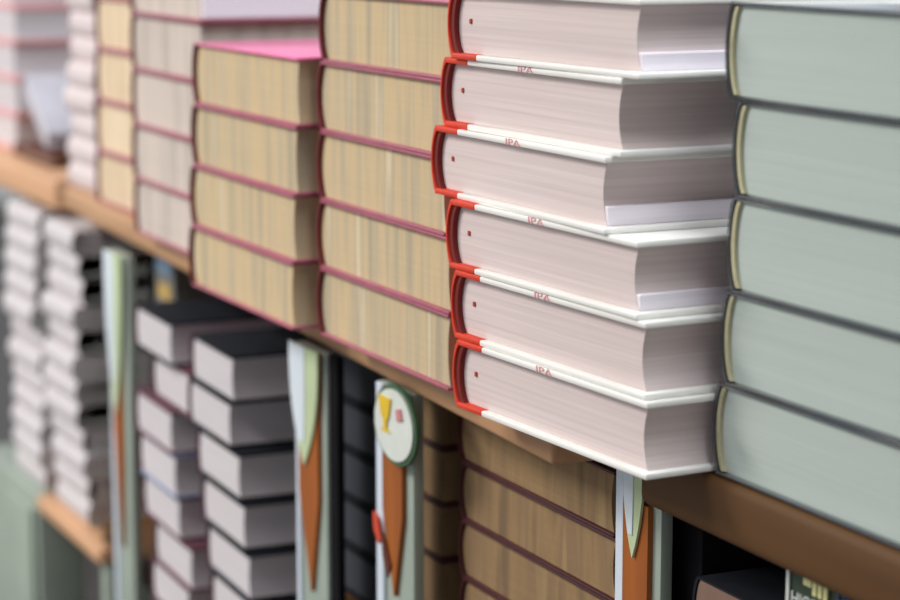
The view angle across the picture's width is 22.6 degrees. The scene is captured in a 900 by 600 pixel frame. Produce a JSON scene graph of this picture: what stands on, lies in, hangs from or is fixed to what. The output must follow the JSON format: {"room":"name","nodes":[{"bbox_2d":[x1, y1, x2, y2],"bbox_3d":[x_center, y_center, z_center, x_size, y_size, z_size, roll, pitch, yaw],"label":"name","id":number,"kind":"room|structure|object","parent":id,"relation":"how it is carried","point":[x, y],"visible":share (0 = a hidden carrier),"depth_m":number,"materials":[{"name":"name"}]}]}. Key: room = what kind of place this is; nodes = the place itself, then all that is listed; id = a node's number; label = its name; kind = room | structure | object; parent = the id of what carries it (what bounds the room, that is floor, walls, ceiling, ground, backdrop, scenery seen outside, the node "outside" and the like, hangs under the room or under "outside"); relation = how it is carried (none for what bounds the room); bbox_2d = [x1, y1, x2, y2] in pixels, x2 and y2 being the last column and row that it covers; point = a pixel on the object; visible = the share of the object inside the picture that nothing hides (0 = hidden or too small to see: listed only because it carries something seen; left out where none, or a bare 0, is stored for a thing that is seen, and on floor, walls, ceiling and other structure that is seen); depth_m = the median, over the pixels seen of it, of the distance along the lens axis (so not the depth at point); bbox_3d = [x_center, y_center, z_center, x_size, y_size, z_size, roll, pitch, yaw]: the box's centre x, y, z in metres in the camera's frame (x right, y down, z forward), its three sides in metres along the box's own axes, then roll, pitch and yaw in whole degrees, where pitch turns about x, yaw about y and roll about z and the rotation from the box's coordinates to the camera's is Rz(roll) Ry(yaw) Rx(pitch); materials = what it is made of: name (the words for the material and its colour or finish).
{"room":"bookshop","nodes":[
{"label":"bookshop","id":0,"kind":"room"},
{"bbox_2d":[0,202,154,599],"bbox_3d":[-1.177,0.684,2.916,8.200,0.060,12.000,-4,11,-25],"label":"floor","id":1,"kind":"structure","parent":0,"point":[93,573],"depth_m":5.53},
{"bbox_2d":[0,145,149,599],"bbox_3d":[-0.562,0.151,3.489,0.412,0.800,1.535,-4,11,-25],"label":"display shelf","id":2,"kind":"object","parent":1,"relation":"on","point":[43,543],"visible":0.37,"depth_m":3.05,"materials":[{"name":"orange wood"}]},
{"bbox_2d":[0,111,41,149],"bbox_3d":[-0.642,-0.263,3.385,0.090,0.052,0.240,-5,11,-26],"label":"book","id":3,"kind":"object","parent":2,"relation":"on","point":[13,128],"visible":0.41,"depth_m":3.28,"materials":[{"name":"paper"}]},
{"bbox_2d":[0,76,32,114],"bbox_3d":[-0.638,-0.313,3.367,0.090,0.052,0.240,-5,11,-26],"label":"book","id":4,"kind":"object","parent":3,"relation":"on","point":[13,100],"visible":0.36,"depth_m":3.26,"materials":[{"name":"paper"}]},
{"bbox_2d":[0,40,69,78],"bbox_3d":[-0.642,-0.366,3.368,0.090,0.052,0.240,-5,11,-26],"label":"book","id":5,"kind":"object","parent":4,"relation":"on","point":[17,60],"visible":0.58,"depth_m":3.27,"materials":[{"name":"paper"}]},
{"bbox_2d":[0,5,72,42],"bbox_3d":[-0.637,-0.415,3.348,0.090,0.052,0.240,-5,11,-26],"label":"book","id":6,"kind":"object","parent":5,"relation":"on","point":[18,24],"visible":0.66,"depth_m":3.25,"materials":[{"name":"paper"}]},
{"bbox_2d":[16,447,59,492],"bbox_3d":[-0.476,0.225,3.128,0.220,0.032,0.155,-4,11,-25],"label":"paperback book","id":7,"kind":"object","parent":2,"relation":"on","point":[47,479],"visible":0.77,"depth_m":3.05,"materials":[{"name":"grey paper"}]},
{"bbox_2d":[13,425,56,469],"bbox_3d":[-0.479,0.194,3.120,0.220,0.032,0.155,-4,10,-23],"label":"paperback book","id":8,"kind":"object","parent":7,"relation":"on","point":[45,458],"visible":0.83,"depth_m":3.04,"materials":[{"name":"grey paper"}]},
{"bbox_2d":[12,402,57,447],"bbox_3d":[-0.479,0.163,3.115,0.220,0.032,0.155,-4,11,-24],"label":"paperback book","id":9,"kind":"object","parent":8,"relation":"on","point":[43,433],"visible":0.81,"depth_m":3.04,"materials":[{"name":"grey paper"}]},
{"bbox_2d":[13,380,52,423],"bbox_3d":[-0.478,0.131,3.116,0.220,0.032,0.155,-4,11,-25],"label":"paperback book","id":10,"kind":"object","parent":9,"relation":"on","point":[22,394],"visible":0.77,"depth_m":3.05,"materials":[{"name":"grey paper"}]},
{"bbox_2d":[13,360,46,397],"bbox_3d":[-0.475,0.100,3.109,0.220,0.032,0.155,-5,11,-25],"label":"paperback book","id":11,"kind":"object","parent":10,"relation":"on","point":[26,376],"visible":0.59,"depth_m":3.06,"materials":[{"name":"grey paper"}]},
{"bbox_2d":[8,335,46,377],"bbox_3d":[-0.481,0.069,3.101,0.220,0.032,0.155,-5,11,-25],"label":"paperback book","id":12,"kind":"object","parent":11,"relation":"on","point":[28,355],"visible":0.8,"depth_m":3.04,"materials":[{"name":"grey paper"}]},
{"bbox_2d":[11,316,52,350],"bbox_3d":[-0.476,0.037,3.103,0.220,0.032,0.155,-5,11,-26],"label":"paperback book","id":13,"kind":"object","parent":12,"relation":"on","point":[35,338],"visible":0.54,"depth_m":3.04,"materials":[{"name":"grey paper"}]},
{"bbox_2d":[3,290,49,330],"bbox_3d":[-0.488,0.007,3.094,0.220,0.032,0.155,-4,10,-24],"label":"paperback book","id":14,"kind":"object","parent":13,"relation":"on","point":[29,314],"visible":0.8,"depth_m":3.01,"materials":[{"name":"grey paper"}]},
{"bbox_2d":[4,268,51,306],"bbox_3d":[-0.484,-0.025,3.093,0.220,0.032,0.155,-5,11,-25],"label":"paperback book","id":15,"kind":"object","parent":14,"relation":"on","point":[15,282],"visible":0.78,"depth_m":3.02,"materials":[{"name":"grey paper"}]},
{"bbox_2d":[5,245,52,283],"bbox_3d":[-0.483,-0.056,3.086,0.220,0.032,0.155,-4,11,-24],"label":"paperback book","id":16,"kind":"object","parent":15,"relation":"on","point":[33,269],"visible":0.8,"depth_m":3.00,"materials":[{"name":"grey paper"}]},
{"bbox_2d":[5,223,50,260],"bbox_3d":[-0.480,-0.086,3.078,0.220,0.032,0.155,-4,11,-25],"label":"paperback book","id":17,"kind":"object","parent":16,"relation":"on","point":[31,244],"visible":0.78,"depth_m":3.00,"materials":[{"name":"grey paper"}]},
{"bbox_2d":[6,199,79,236],"bbox_3d":[-0.477,-0.117,3.072,0.220,0.032,0.155,-5,11,-26],"label":"paperback book","id":18,"kind":"object","parent":17,"relation":"on","point":[30,215],"visible":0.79,"depth_m":3.01,"materials":[{"name":"grey paper"}]},
{"bbox_2d":[14,141,72,167],"bbox_3d":[-0.499,-0.208,3.162,0.180,0.018,0.205,-4,11,-25],"label":"book","id":19,"kind":"object","parent":2,"relation":"on","point":[35,151],"visible":0.41,"depth_m":3.10,"materials":[{"name":"brown paper"}]},
{"bbox_2d":[22,74,73,147],"bbox_3d":[-0.534,-0.267,3.155,0.100,0.094,0.130,-4,11,-25],"label":"book","id":20,"kind":"object","parent":19,"relation":"on","point":[44,93],"visible":0.52,"depth_m":3.13,"materials":[{"name":"white paper"}]},
{"bbox_2d":[56,480,146,527],"bbox_3d":[-0.389,0.255,2.949,0.220,0.032,0.145,-5,11,-25],"label":"paperback book","id":21,"kind":"object","parent":2,"relation":"on","point":[93,515],"visible":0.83,"depth_m":2.86,"materials":[{"name":"grey paper"}]},
{"bbox_2d":[54,457,142,503],"bbox_3d":[-0.390,0.224,2.945,0.220,0.032,0.145,-5,11,-26],"label":"paperback book","id":22,"kind":"object","parent":21,"relation":"on","point":[93,491],"visible":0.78,"depth_m":2.85,"materials":[{"name":"grey paper"}]},
{"bbox_2d":[51,433,142,480],"bbox_3d":[-0.392,0.193,2.934,0.220,0.032,0.145,-5,11,-25],"label":"paperback book","id":23,"kind":"object","parent":22,"relation":"on","point":[93,466],"visible":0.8,"depth_m":2.84,"materials":[{"name":"grey paper"}]},
{"bbox_2d":[51,412,111,454],"bbox_3d":[-0.393,0.161,2.937,0.220,0.032,0.145,-4,11,-25],"label":"paperback book","id":24,"kind":"object","parent":23,"relation":"on","point":[96,441],"visible":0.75,"depth_m":2.84,"materials":[{"name":"grey paper"}]},
{"bbox_2d":[44,385,111,430],"bbox_3d":[-0.402,0.130,2.930,0.220,0.032,0.145,-5,11,-26],"label":"paperback book","id":25,"kind":"object","parent":24,"relation":"on","point":[89,417],"visible":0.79,"depth_m":2.83,"materials":[{"name":"grey paper"}]},
{"bbox_2d":[43,361,150,405],"bbox_3d":[-0.402,0.099,2.925,0.220,0.032,0.145,-5,11,-25],"label":"paperback book","id":26,"kind":"object","parent":25,"relation":"on","point":[90,392],"visible":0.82,"depth_m":2.83,"materials":[{"name":"grey paper"}]},
{"bbox_2d":[43,337,150,380],"bbox_3d":[-0.402,0.068,2.919,0.220,0.032,0.145,-4,11,-24],"label":"paperback book","id":27,"kind":"object","parent":26,"relation":"on","point":[95,367],"visible":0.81,"depth_m":2.83,"materials":[{"name":"grey paper"}]},
{"bbox_2d":[48,317,143,355],"bbox_3d":[-0.394,0.037,2.915,0.220,0.032,0.145,-4,10,-23],"label":"paperback book","id":28,"kind":"object","parent":27,"relation":"on","point":[86,343],"visible":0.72,"depth_m":2.82,"materials":[{"name":"grey paper"}]},
{"bbox_2d":[40,290,148,331],"bbox_3d":[-0.402,0.006,2.909,0.220,0.032,0.145,-5,11,-25],"label":"paperback book","id":29,"kind":"object","parent":28,"relation":"on","point":[76,316],"visible":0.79,"depth_m":2.81,"materials":[{"name":"grey paper"}]},
{"bbox_2d":[48,266,148,306],"bbox_3d":[-0.392,-0.026,2.909,0.220,0.032,0.145,-5,11,-26],"label":"paperback book","id":30,"kind":"object","parent":29,"relation":"on","point":[90,293],"visible":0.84,"depth_m":2.83,"materials":[{"name":"grey paper"}]},
{"bbox_2d":[48,244,148,281],"bbox_3d":[-0.391,-0.056,2.899,0.220,0.032,0.145,-4,11,-24],"label":"paperback book","id":31,"kind":"object","parent":30,"relation":"on","point":[86,268],"visible":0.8,"depth_m":2.82,"materials":[{"name":"grey paper"}]},
{"bbox_2d":[43,216,147,256],"bbox_3d":[-0.397,-0.087,2.891,0.220,0.032,0.145,-4,10,-23],"label":"paperback book","id":32,"kind":"object","parent":31,"relation":"on","point":[78,236],"visible":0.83,"depth_m":2.81,"materials":[{"name":"grey paper"}]},
{"bbox_2d":[64,186,593,599],"bbox_3d":[-0.029,0.352,2.302,0.464,0.800,1.482,-4,11,-25],"label":"display shelf","id":33,"kind":"object","parent":1,"relation":"on","point":[320,483],"visible":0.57,"depth_m":1.92,"materials":[{"name":"brown wood"}]},
{"bbox_2d":[68,161,96,194],"bbox_3d":[-0.363,-0.157,2.817,0.200,0.032,0.125,-4,11,-25],"label":"paperback book","id":34,"kind":"object","parent":33,"relation":"on","point":[80,175],"visible":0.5,"depth_m":2.78,"materials":[{"name":"paper"}]},
{"bbox_2d":[67,135,96,167],"bbox_3d":[-0.365,-0.189,2.818,0.200,0.032,0.125,-5,11,-25],"label":"paperback book","id":35,"kind":"object","parent":34,"relation":"on","point":[80,150],"visible":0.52,"depth_m":2.78,"materials":[{"name":"paper"}]},
{"bbox_2d":[71,112,95,142],"bbox_3d":[-0.359,-0.218,2.801,0.200,0.032,0.125,-4,10,-23],"label":"paperback book","id":36,"kind":"object","parent":35,"relation":"on","point":[82,126],"visible":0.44,"depth_m":2.77,"materials":[{"name":"paper"}]},
{"bbox_2d":[63,85,96,116],"bbox_3d":[-0.367,-0.251,2.806,0.200,0.032,0.125,-5,11,-26],"label":"paperback book","id":37,"kind":"object","parent":36,"relation":"on","point":[78,100],"visible":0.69,"depth_m":2.76,"materials":[{"name":"paper"}]},
{"bbox_2d":[66,60,95,91],"bbox_3d":[-0.361,-0.280,2.789,0.200,0.032,0.125,-4,10,-24],"label":"paperback book","id":38,"kind":"object","parent":37,"relation":"on","point":[80,74],"visible":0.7,"depth_m":2.75,"materials":[{"name":"paper"}]},
{"bbox_2d":[103,249,121,413],"bbox_3d":[-0.370,0.037,2.478,0.003,0.181,0.062,-4,11,-25],"label":"pennant","id":39,"kind":"object","parent":33,"relation":"attached to","point":[111,261],"visible":1,"depth_m":2.47,"materials":[{"name":"paper"}]},
{"bbox_2d":[95,150,134,214],"bbox_3d":[-0.230,-0.143,2.648,0.320,0.060,0.225,-4,11,-25],"label":"book","id":40,"kind":"object","parent":33,"relation":"on","point":[114,176],"visible":0.23,"depth_m":2.62,"materials":[{"name":"beige paper"}]},
{"bbox_2d":[95,100,132,160],"bbox_3d":[-0.229,-0.202,2.635,0.320,0.060,0.225,-4,11,-25],"label":"book","id":41,"kind":"object","parent":40,"relation":"on","point":[113,122],"visible":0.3,"depth_m":2.61,"materials":[{"name":"beige paper"}]},
{"bbox_2d":[95,48,132,107],"bbox_3d":[-0.226,-0.261,2.620,0.320,0.060,0.225,-4,11,-25],"label":"book","id":42,"kind":"object","parent":41,"relation":"on","point":[113,70],"visible":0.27,"depth_m":2.60,"materials":[{"name":"beige paper"}]},
{"bbox_2d":[95,0,130,53],"bbox_3d":[-0.224,-0.320,2.606,0.320,0.060,0.225,-4,11,-25],"label":"book","id":43,"kind":"object","parent":42,"relation":"on","point":[112,17],"visible":0.2,"depth_m":2.58,"materials":[{"name":"beige paper"}]},
{"bbox_2d":[133,178,192,254],"bbox_3d":[-0.145,-0.096,2.372,0.320,0.058,0.238,-4,10,-23],"label":"book","id":44,"kind":"object","parent":33,"relation":"on","point":[161,215],"visible":0.23,"depth_m":2.33,"materials":[{"name":"white paper"}]},
{"bbox_2d":[132,124,193,198],"bbox_3d":[-0.145,-0.152,2.357,0.320,0.058,0.238,-4,10,-23],"label":"book","id":45,"kind":"object","parent":44,"relation":"on","point":[163,160],"visible":0.21,"depth_m":2.31,"materials":[{"name":"beige paper"}]},
{"bbox_2d":[131,69,194,139],"bbox_3d":[-0.144,-0.209,2.343,0.320,0.058,0.238,-4,10,-23],"label":"book","id":46,"kind":"object","parent":45,"relation":"on","point":[162,103],"visible":0.19,"depth_m":2.29,"materials":[{"name":"beige paper"}]},
{"bbox_2d":[130,13,318,80],"bbox_3d":[-0.143,-0.266,2.328,0.320,0.058,0.238,-4,10,-23],"label":"book","id":47,"kind":"object","parent":46,"relation":"on","point":[158,45],"visible":0.38,"depth_m":2.21,"materials":[{"name":"beige paper"}]},
{"bbox_2d":[129,0,319,21],"bbox_3d":[-0.142,-0.323,2.313,0.320,0.058,0.238,-4,10,-23],"label":"book","id":48,"kind":"object","parent":47,"relation":"on","point":[189,10],"visible":0.46,"depth_m":2.18,"materials":[{"name":"beige paper"}]},
{"bbox_2d":[151,556,209,599],"bbox_3d":[-0.201,0.298,2.378,0.200,0.045,0.134,-4,10,-23],"label":"book","id":49,"kind":"object","parent":33,"relation":"on","point":[164,586],"visible":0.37,"depth_m":2.35,"materials":[{"name":"paper"}]},
{"bbox_2d":[153,521,210,591],"bbox_3d":[-0.195,0.255,2.359,0.200,0.045,0.134,-4,10,-23],"label":"book","id":50,"kind":"object","parent":49,"relation":"on","point":[186,561],"visible":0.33,"depth_m":2.29,"materials":[{"name":"paper"}]},
{"bbox_2d":[142,474,206,541],"bbox_3d":[-0.210,0.207,2.377,0.200,0.045,0.134,-4,10,-23],"label":"book","id":51,"kind":"object","parent":50,"relation":"on","point":[182,519],"visible":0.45,"depth_m":2.30,"materials":[{"name":"paper"}]},
{"bbox_2d":[138,432,201,499],"bbox_3d":[-0.213,0.163,2.366,0.200,0.045,0.134,-4,10,-23],"label":"book","id":52,"kind":"object","parent":51,"relation":"on","point":[179,476],"visible":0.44,"depth_m":2.29,"materials":[{"name":"paper"}]},
{"bbox_2d":[134,387,196,455],"bbox_3d":[-0.216,0.118,2.362,0.200,0.045,0.134,-4,10,-23],"label":"book","id":53,"kind":"object","parent":52,"relation":"on","point":[161,423],"visible":0.35,"depth_m":2.29,"materials":[{"name":"paper"}]},
{"bbox_2d":[151,356,190,417],"bbox_3d":[-0.193,0.079,2.324,0.200,0.045,0.134,-4,10,-23],"label":"book","id":54,"kind":"object","parent":53,"relation":"on","point":[170,384],"visible":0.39,"depth_m":2.29,"materials":[{"name":"paper"}]},
{"bbox_2d":[133,298,283,366],"bbox_3d":[-0.215,0.029,2.349,0.200,0.045,0.134,-4,10,-23],"label":"book","id":55,"kind":"object","parent":54,"relation":"on","point":[163,330],"visible":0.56,"depth_m":2.29,"materials":[{"name":"paper"}]},
{"bbox_2d":[155,255,219,301],"bbox_3d":[-0.245,0.097,2.709,0.201,0.330,0.070,-4,11,-25],"label":"upright book","id":56,"kind":"object","parent":33,"relation":"on","point":[173,283],"visible":0.09,"depth_m":2.63,"materials":[{"name":"paper"}]},
{"bbox_2d":[189,225,319,329],"bbox_3d":[-0.040,-0.034,2.014,0.320,0.056,0.262,-4,11,-25],"label":"book","id":57,"kind":"object","parent":33,"relation":"on","point":[280,291],"visible":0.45,"depth_m":1.92,"materials":[{"name":"beige paper"}]},
{"bbox_2d":[189,165,319,262],"bbox_3d":[-0.037,-0.088,2.003,0.320,0.056,0.262,-4,11,-25],"label":"book","id":58,"kind":"object","parent":57,"relation":"on","point":[280,224],"visible":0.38,"depth_m":1.91,"materials":[{"name":"paper"}]},
{"bbox_2d":[191,104,319,195],"bbox_3d":[-0.035,-0.142,1.991,0.320,0.056,0.262,-4,11,-25],"label":"book","id":59,"kind":"object","parent":58,"relation":"on","point":[274,155],"visible":0.36,"depth_m":1.90,"materials":[{"name":"paper"}]},
{"bbox_2d":[192,39,321,126],"bbox_3d":[-0.033,-0.197,1.979,0.320,0.056,0.262,-4,11,-25],"label":"book","id":60,"kind":"object","parent":59,"relation":"on","point":[270,80],"visible":0.39,"depth_m":1.90,"materials":[{"name":"paper"}]},
{"bbox_2d":[288,340,318,464],"bbox_3d":[-0.126,0.091,1.930,0.003,0.104,0.067,-4,11,-25],"label":"pennant","id":61,"kind":"object","parent":33,"relation":"attached to","point":[303,361],"visible":1,"depth_m":1.93,"materials":[{"name":"paper"}]},
{"bbox_2d":[345,544,376,599],"bbox_3d":[0.005,0.235,2.033,0.200,0.044,0.125,-4,11,-25],"label":"book","id":62,"kind":"object","parent":33,"relation":"on","point":[360,571],"visible":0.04,"depth_m":1.98,"materials":[{"name":"paper"}]},
{"bbox_2d":[345,496,376,563],"bbox_3d":[0.005,0.191,2.026,0.200,0.044,0.125,-4,11,-25],"label":"book","id":63,"kind":"object","parent":62,"relation":"on","point":[360,535],"visible":0.02,"depth_m":1.98,"materials":[{"name":"paper"}]},
{"bbox_2d":[344,447,376,512],"bbox_3d":[0.005,0.148,2.018,0.200,0.044,0.125,-4,11,-25],"label":"book","id":64,"kind":"object","parent":63,"relation":"on","point":[360,473],"visible":0.03,"depth_m":1.97,"materials":[{"name":"paper"}]},
{"bbox_2d":[344,399,375,463],"bbox_3d":[0.005,0.105,2.011,0.200,0.044,0.125,-4,11,-25],"label":"book","id":65,"kind":"object","parent":64,"relation":"on","point":[359,423],"visible":0.02,"depth_m":1.96,"materials":[{"name":"paper"}]},
{"bbox_2d":[326,346,386,413],"bbox_3d":[0.005,0.061,2.004,0.200,0.044,0.125,-4,11,-25],"label":"book","id":66,"kind":"object","parent":65,"relation":"on","point":[360,380],"visible":0.03,"depth_m":1.95,"materials":[{"name":"paper"}]},
{"bbox_2d":[316,268,457,390],"bbox_3d":[0.090,0.007,1.773,0.320,0.055,0.252,-4,11,-25],"label":"book","id":67,"kind":"object","parent":33,"relation":"on","point":[418,340],"visible":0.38,"depth_m":1.70,"materials":[{"name":"beige paper"}]},
{"bbox_2d":[316,200,455,314],"bbox_3d":[0.091,-0.047,1.763,0.320,0.055,0.252,-4,11,-25],"label":"book","id":68,"kind":"object","parent":67,"relation":"on","point":[410,263],"visible":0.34,"depth_m":1.69,"materials":[{"name":"paper"}]},
{"bbox_2d":[316,131,457,235],"bbox_3d":[0.089,-0.101,1.756,0.320,0.055,0.242,-4,11,-25],"label":"book","id":69,"kind":"object","parent":68,"relation":"on","point":[386,182],"visible":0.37,"depth_m":1.69,"materials":[{"name":"beige paper"}]},
{"bbox_2d":[316,61,443,155],"bbox_3d":[0.090,-0.155,1.746,0.320,0.055,0.243,-4,11,-25],"label":"book","id":70,"kind":"object","parent":69,"relation":"on","point":[396,110],"visible":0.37,"depth_m":1.68,"materials":[{"name":"beige paper"}]},
{"bbox_2d":[318,0,450,79],"bbox_3d":[0.093,-0.208,1.730,0.320,0.055,0.245,-4,11,-25],"label":"book","id":71,"kind":"object","parent":70,"relation":"on","point":[409,37],"visible":0.38,"depth_m":1.66,"materials":[{"name":"beige paper"}]},
{"bbox_2d":[375,384,419,465],"bbox_3d":[-0.042,0.097,1.735,0.006,0.063,0.077,-4,11,-25],"label":"badge","id":72,"kind":"object","parent":33,"relation":"attached to","point":[397,427],"visible":1,"depth_m":1.73,"materials":[{"name":"white paper"}]},
{"bbox_2d":[424,551,462,599],"bbox_3d":[0.084,0.213,1.886,0.250,0.046,0.108,-4,11,-25],"label":"book","id":73,"kind":"object","parent":33,"relation":"on","point":[442,579],"visible":0.09,"depth_m":1.80,"materials":[{"name":"beige paper"}]},
{"bbox_2d":[424,497,461,560],"bbox_3d":[0.083,0.168,1.880,0.250,0.046,0.108,-4,11,-25],"label":"book","id":74,"kind":"object","parent":73,"relation":"on","point":[441,523],"visible":0.14,"depth_m":1.79,"materials":[{"name":"beige paper"}]},
{"bbox_2d":[424,441,462,505],"bbox_3d":[0.084,0.124,1.870,0.250,0.046,0.108,-4,11,-25],"label":"book","id":75,"kind":"object","parent":74,"relation":"on","point":[442,468],"visible":0.13,"depth_m":1.78,"materials":[{"name":"beige paper"}]},
{"bbox_2d":[387,378,457,449],"bbox_3d":[0.083,0.079,1.864,0.250,0.046,0.108,-4,11,-25],"label":"book","id":76,"kind":"object","parent":75,"relation":"on","point":[440,423],"visible":0.11,"depth_m":1.78,"materials":[{"name":"beige paper"}]},
{"bbox_2d":[459,577,500,599],"bbox_3d":[0.173,0.246,1.694,0.250,0.046,0.247,-4,11,-25],"label":"book","id":77,"kind":"object","parent":33,"relation":"on","point":[469,590],"visible":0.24,"depth_m":1.73,"materials":[{"name":"beige paper"}]},
{"bbox_2d":[458,519,606,599],"bbox_3d":[0.172,0.201,1.688,0.250,0.046,0.247,-4,11,-25],"label":"book","id":78,"kind":"object","parent":77,"relation":"on","point":[507,573],"visible":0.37,"depth_m":1.68,"materials":[{"name":"beige paper"}]},
{"bbox_2d":[459,462,615,599],"bbox_3d":[0.172,0.156,1.679,0.250,0.046,0.247,-4,11,-25],"label":"book","id":79,"kind":"object","parent":78,"relation":"on","point":[576,550],"visible":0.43,"depth_m":1.62,"materials":[{"name":"beige paper"}]},
{"bbox_2d":[457,415,615,537],"bbox_3d":[0.171,0.111,1.675,0.250,0.046,0.247,-4,11,-25],"label":"book","id":80,"kind":"object","parent":79,"relation":"on","point":[585,491],"visible":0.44,"depth_m":1.60,"materials":[{"name":"beige paper"}]},
{"bbox_2d":[452,339,715,479],"bbox_3d":[0.200,0.054,1.519,0.320,0.048,0.241,-5,11,-28],"label":"book","id":81,"kind":"object","parent":33,"relation":"on","point":[665,437],"visible":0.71,"depth_m":1.40,"materials":[{"name":"white paper"}]},
{"bbox_2d":[451,269,723,400],"bbox_3d":[0.199,0.006,1.516,0.320,0.048,0.241,-5,11,-28],"label":"book","id":82,"kind":"object","parent":81,"relation":"on","point":[668,357],"visible":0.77,"depth_m":1.40,"materials":[{"name":"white paper"}]},
{"bbox_2d":[446,199,729,319],"bbox_3d":[0.195,-0.042,1.514,0.320,0.048,0.241,-5,11,-28],"label":"book","id":83,"kind":"object","parent":82,"relation":"on","point":[670,273],"visible":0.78,"depth_m":1.38,"materials":[{"name":"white paper"}]},
{"bbox_2d":[431,125,735,234],"bbox_3d":[0.183,-0.092,1.530,0.320,0.048,0.241,-5,11,-26],"label":"book","id":84,"kind":"object","parent":83,"relation":"on","point":[603,194],"visible":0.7,"depth_m":1.40,"materials":[{"name":"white paper"}]},
{"bbox_2d":[440,57,738,157],"bbox_3d":[0.190,-0.138,1.517,0.320,0.048,0.241,-5,11,-26],"label":"book","id":85,"kind":"object","parent":84,"relation":"on","point":[606,115],"visible":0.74,"depth_m":1.39,"materials":[{"name":"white paper"}]},
{"bbox_2d":[447,0,782,79],"bbox_3d":[0.196,-0.183,1.496,0.320,0.048,0.241,-5,11,-27],"label":"book","id":86,"kind":"object","parent":85,"relation":"on","point":[630,39],"visible":0.7,"depth_m":1.36,"materials":[{"name":"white paper"}]},
{"bbox_3d":[-0.113,0.332,2.174,0.200,0.045,0.132,-4,10,-23],"label":"book","id":87,"kind":"object","parent":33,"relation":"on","visible":0},
{"bbox_2d":[210,570,297,599],"bbox_3d":[-0.116,0.287,2.172,0.200,0.045,0.132,-4,10,-23],"label":"book","id":88,"kind":"object","parent":87,"relation":"on","point":[219,589],"visible":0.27,"depth_m":2.17,"materials":[{"name":"paper"}]},
{"bbox_2d":[206,523,297,599],"bbox_3d":[-0.120,0.241,2.174,0.200,0.045,0.132,-4,10,-23],"label":"book","id":89,"kind":"object","parent":88,"relation":"on","point":[269,574],"visible":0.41,"depth_m":2.10,"materials":[{"name":"paper"}]},
{"bbox_2d":[201,475,296,551],"bbox_3d":[-0.125,0.195,2.177,0.200,0.045,0.132,-4,10,-23],"label":"book","id":90,"kind":"object","parent":89,"relation":"on","point":[264,524],"visible":0.35,"depth_m":2.10,"materials":[{"name":"paper"}]},
{"bbox_2d":[196,427,296,501],"bbox_3d":[-0.130,0.149,2.180,0.200,0.045,0.132,-4,10,-23],"label":"book","id":91,"kind":"object","parent":90,"relation":"on","point":[259,472],"visible":0.4,"depth_m":2.10,"materials":[{"name":"paper"}]},
{"bbox_2d":[187,377,295,448],"bbox_3d":[-0.141,0.101,2.194,0.200,0.045,0.132,-4,10,-23],"label":"book","id":92,"kind":"object","parent":91,"relation":"on","point":[264,423],"visible":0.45,"depth_m":2.12,"materials":[{"name":"paper"}]},
{"bbox_2d":[190,327,324,403],"bbox_3d":[-0.136,0.058,2.178,0.200,0.045,0.132,-4,10,-23],"label":"book","id":93,"kind":"object","parent":92,"relation":"on","point":[249,365],"visible":0.48,"depth_m":2.11,"materials":[{"name":"paper"}]},
{"bbox_2d":[615,469,899,599],"bbox_3d":[0.614,0.579,0.958,0.450,0.800,1.519,-4,11,-25],"label":"display shelf","id":94,"kind":"object","parent":1,"relation":"on","point":[704,523],"visible":0.5,"depth_m":1.36,"materials":[{"name":"brown wood"}]},
{"bbox_2d":[622,471,643,557],"bbox_3d":[0.119,0.130,1.467,0.003,0.080,0.028,-4,11,-25],"label":"pennant","id":95,"kind":"object","parent":94,"relation":"attached to","point":[632,485],"visible":0.65,"depth_m":1.47,"materials":[{"name":"fabric"}]},
{"bbox_2d":[712,382,899,549],"bbox_3d":[0.350,0.086,1.306,0.300,0.057,0.262,-4,11,-25],"label":"book","id":96,"kind":"object","parent":94,"relation":"on","point":[848,477],"visible":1,"depth_m":1.27,"materials":[{"name":"grey paper"}]},
{"bbox_2d":[720,290,899,443],"bbox_3d":[0.353,0.030,1.291,0.300,0.057,0.262,-4,11,-25],"label":"book","id":97,"kind":"object","parent":96,"relation":"on","point":[846,374],"visible":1,"depth_m":1.26,"materials":[{"name":"grey paper"}]},
{"bbox_2d":[726,196,899,337],"bbox_3d":[0.355,-0.025,1.276,0.300,0.057,0.262,-4,11,-25],"label":"book","id":98,"kind":"object","parent":97,"relation":"on","point":[842,270],"visible":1,"depth_m":1.25,"materials":[{"name":"grey paper"}]},
{"bbox_2d":[732,100,899,230],"bbox_3d":[0.356,-0.080,1.262,0.300,0.057,0.262,-4,11,-24],"label":"book","id":99,"kind":"object","parent":98,"relation":"on","point":[847,167],"visible":1,"depth_m":1.24,"materials":[{"name":"grey paper"}]},
{"bbox_2d":[725,0,899,121],"bbox_3d":[0.351,-0.137,1.260,0.300,0.057,0.262,-4,10,-24],"label":"book","id":100,"kind":"object","parent":99,"relation":"on","point":[830,56],"visible":1,"depth_m":1.24,"materials":[{"name":"grey paper"}]},
{"bbox_2d":[786,570,849,599],"bbox_3d":[0.242,0.223,1.258,0.015,0.111,0.176,-4,11,-25],"label":"book","id":101,"kind":"object","parent":94,"relation":"on","point":[798,587],"visible":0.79,"depth_m":1.31,"materials":[{"name":"paper"}]},
{"bbox_3d":[0.271,0.239,1.381,0.160,0.038,0.200,-4,11,-25],"label":"book","id":102,"kind":"object","parent":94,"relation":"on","visible":0},
{"bbox_2d":[692,565,785,599],"bbox_3d":[0.269,0.202,1.374,0.160,0.038,0.200,-4,11,-25],"label":"book","id":103,"kind":"object","parent":102,"relation":"on","point":[768,582],"visible":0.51,"depth_m":1.41,"materials":[{"name":"black paper"}]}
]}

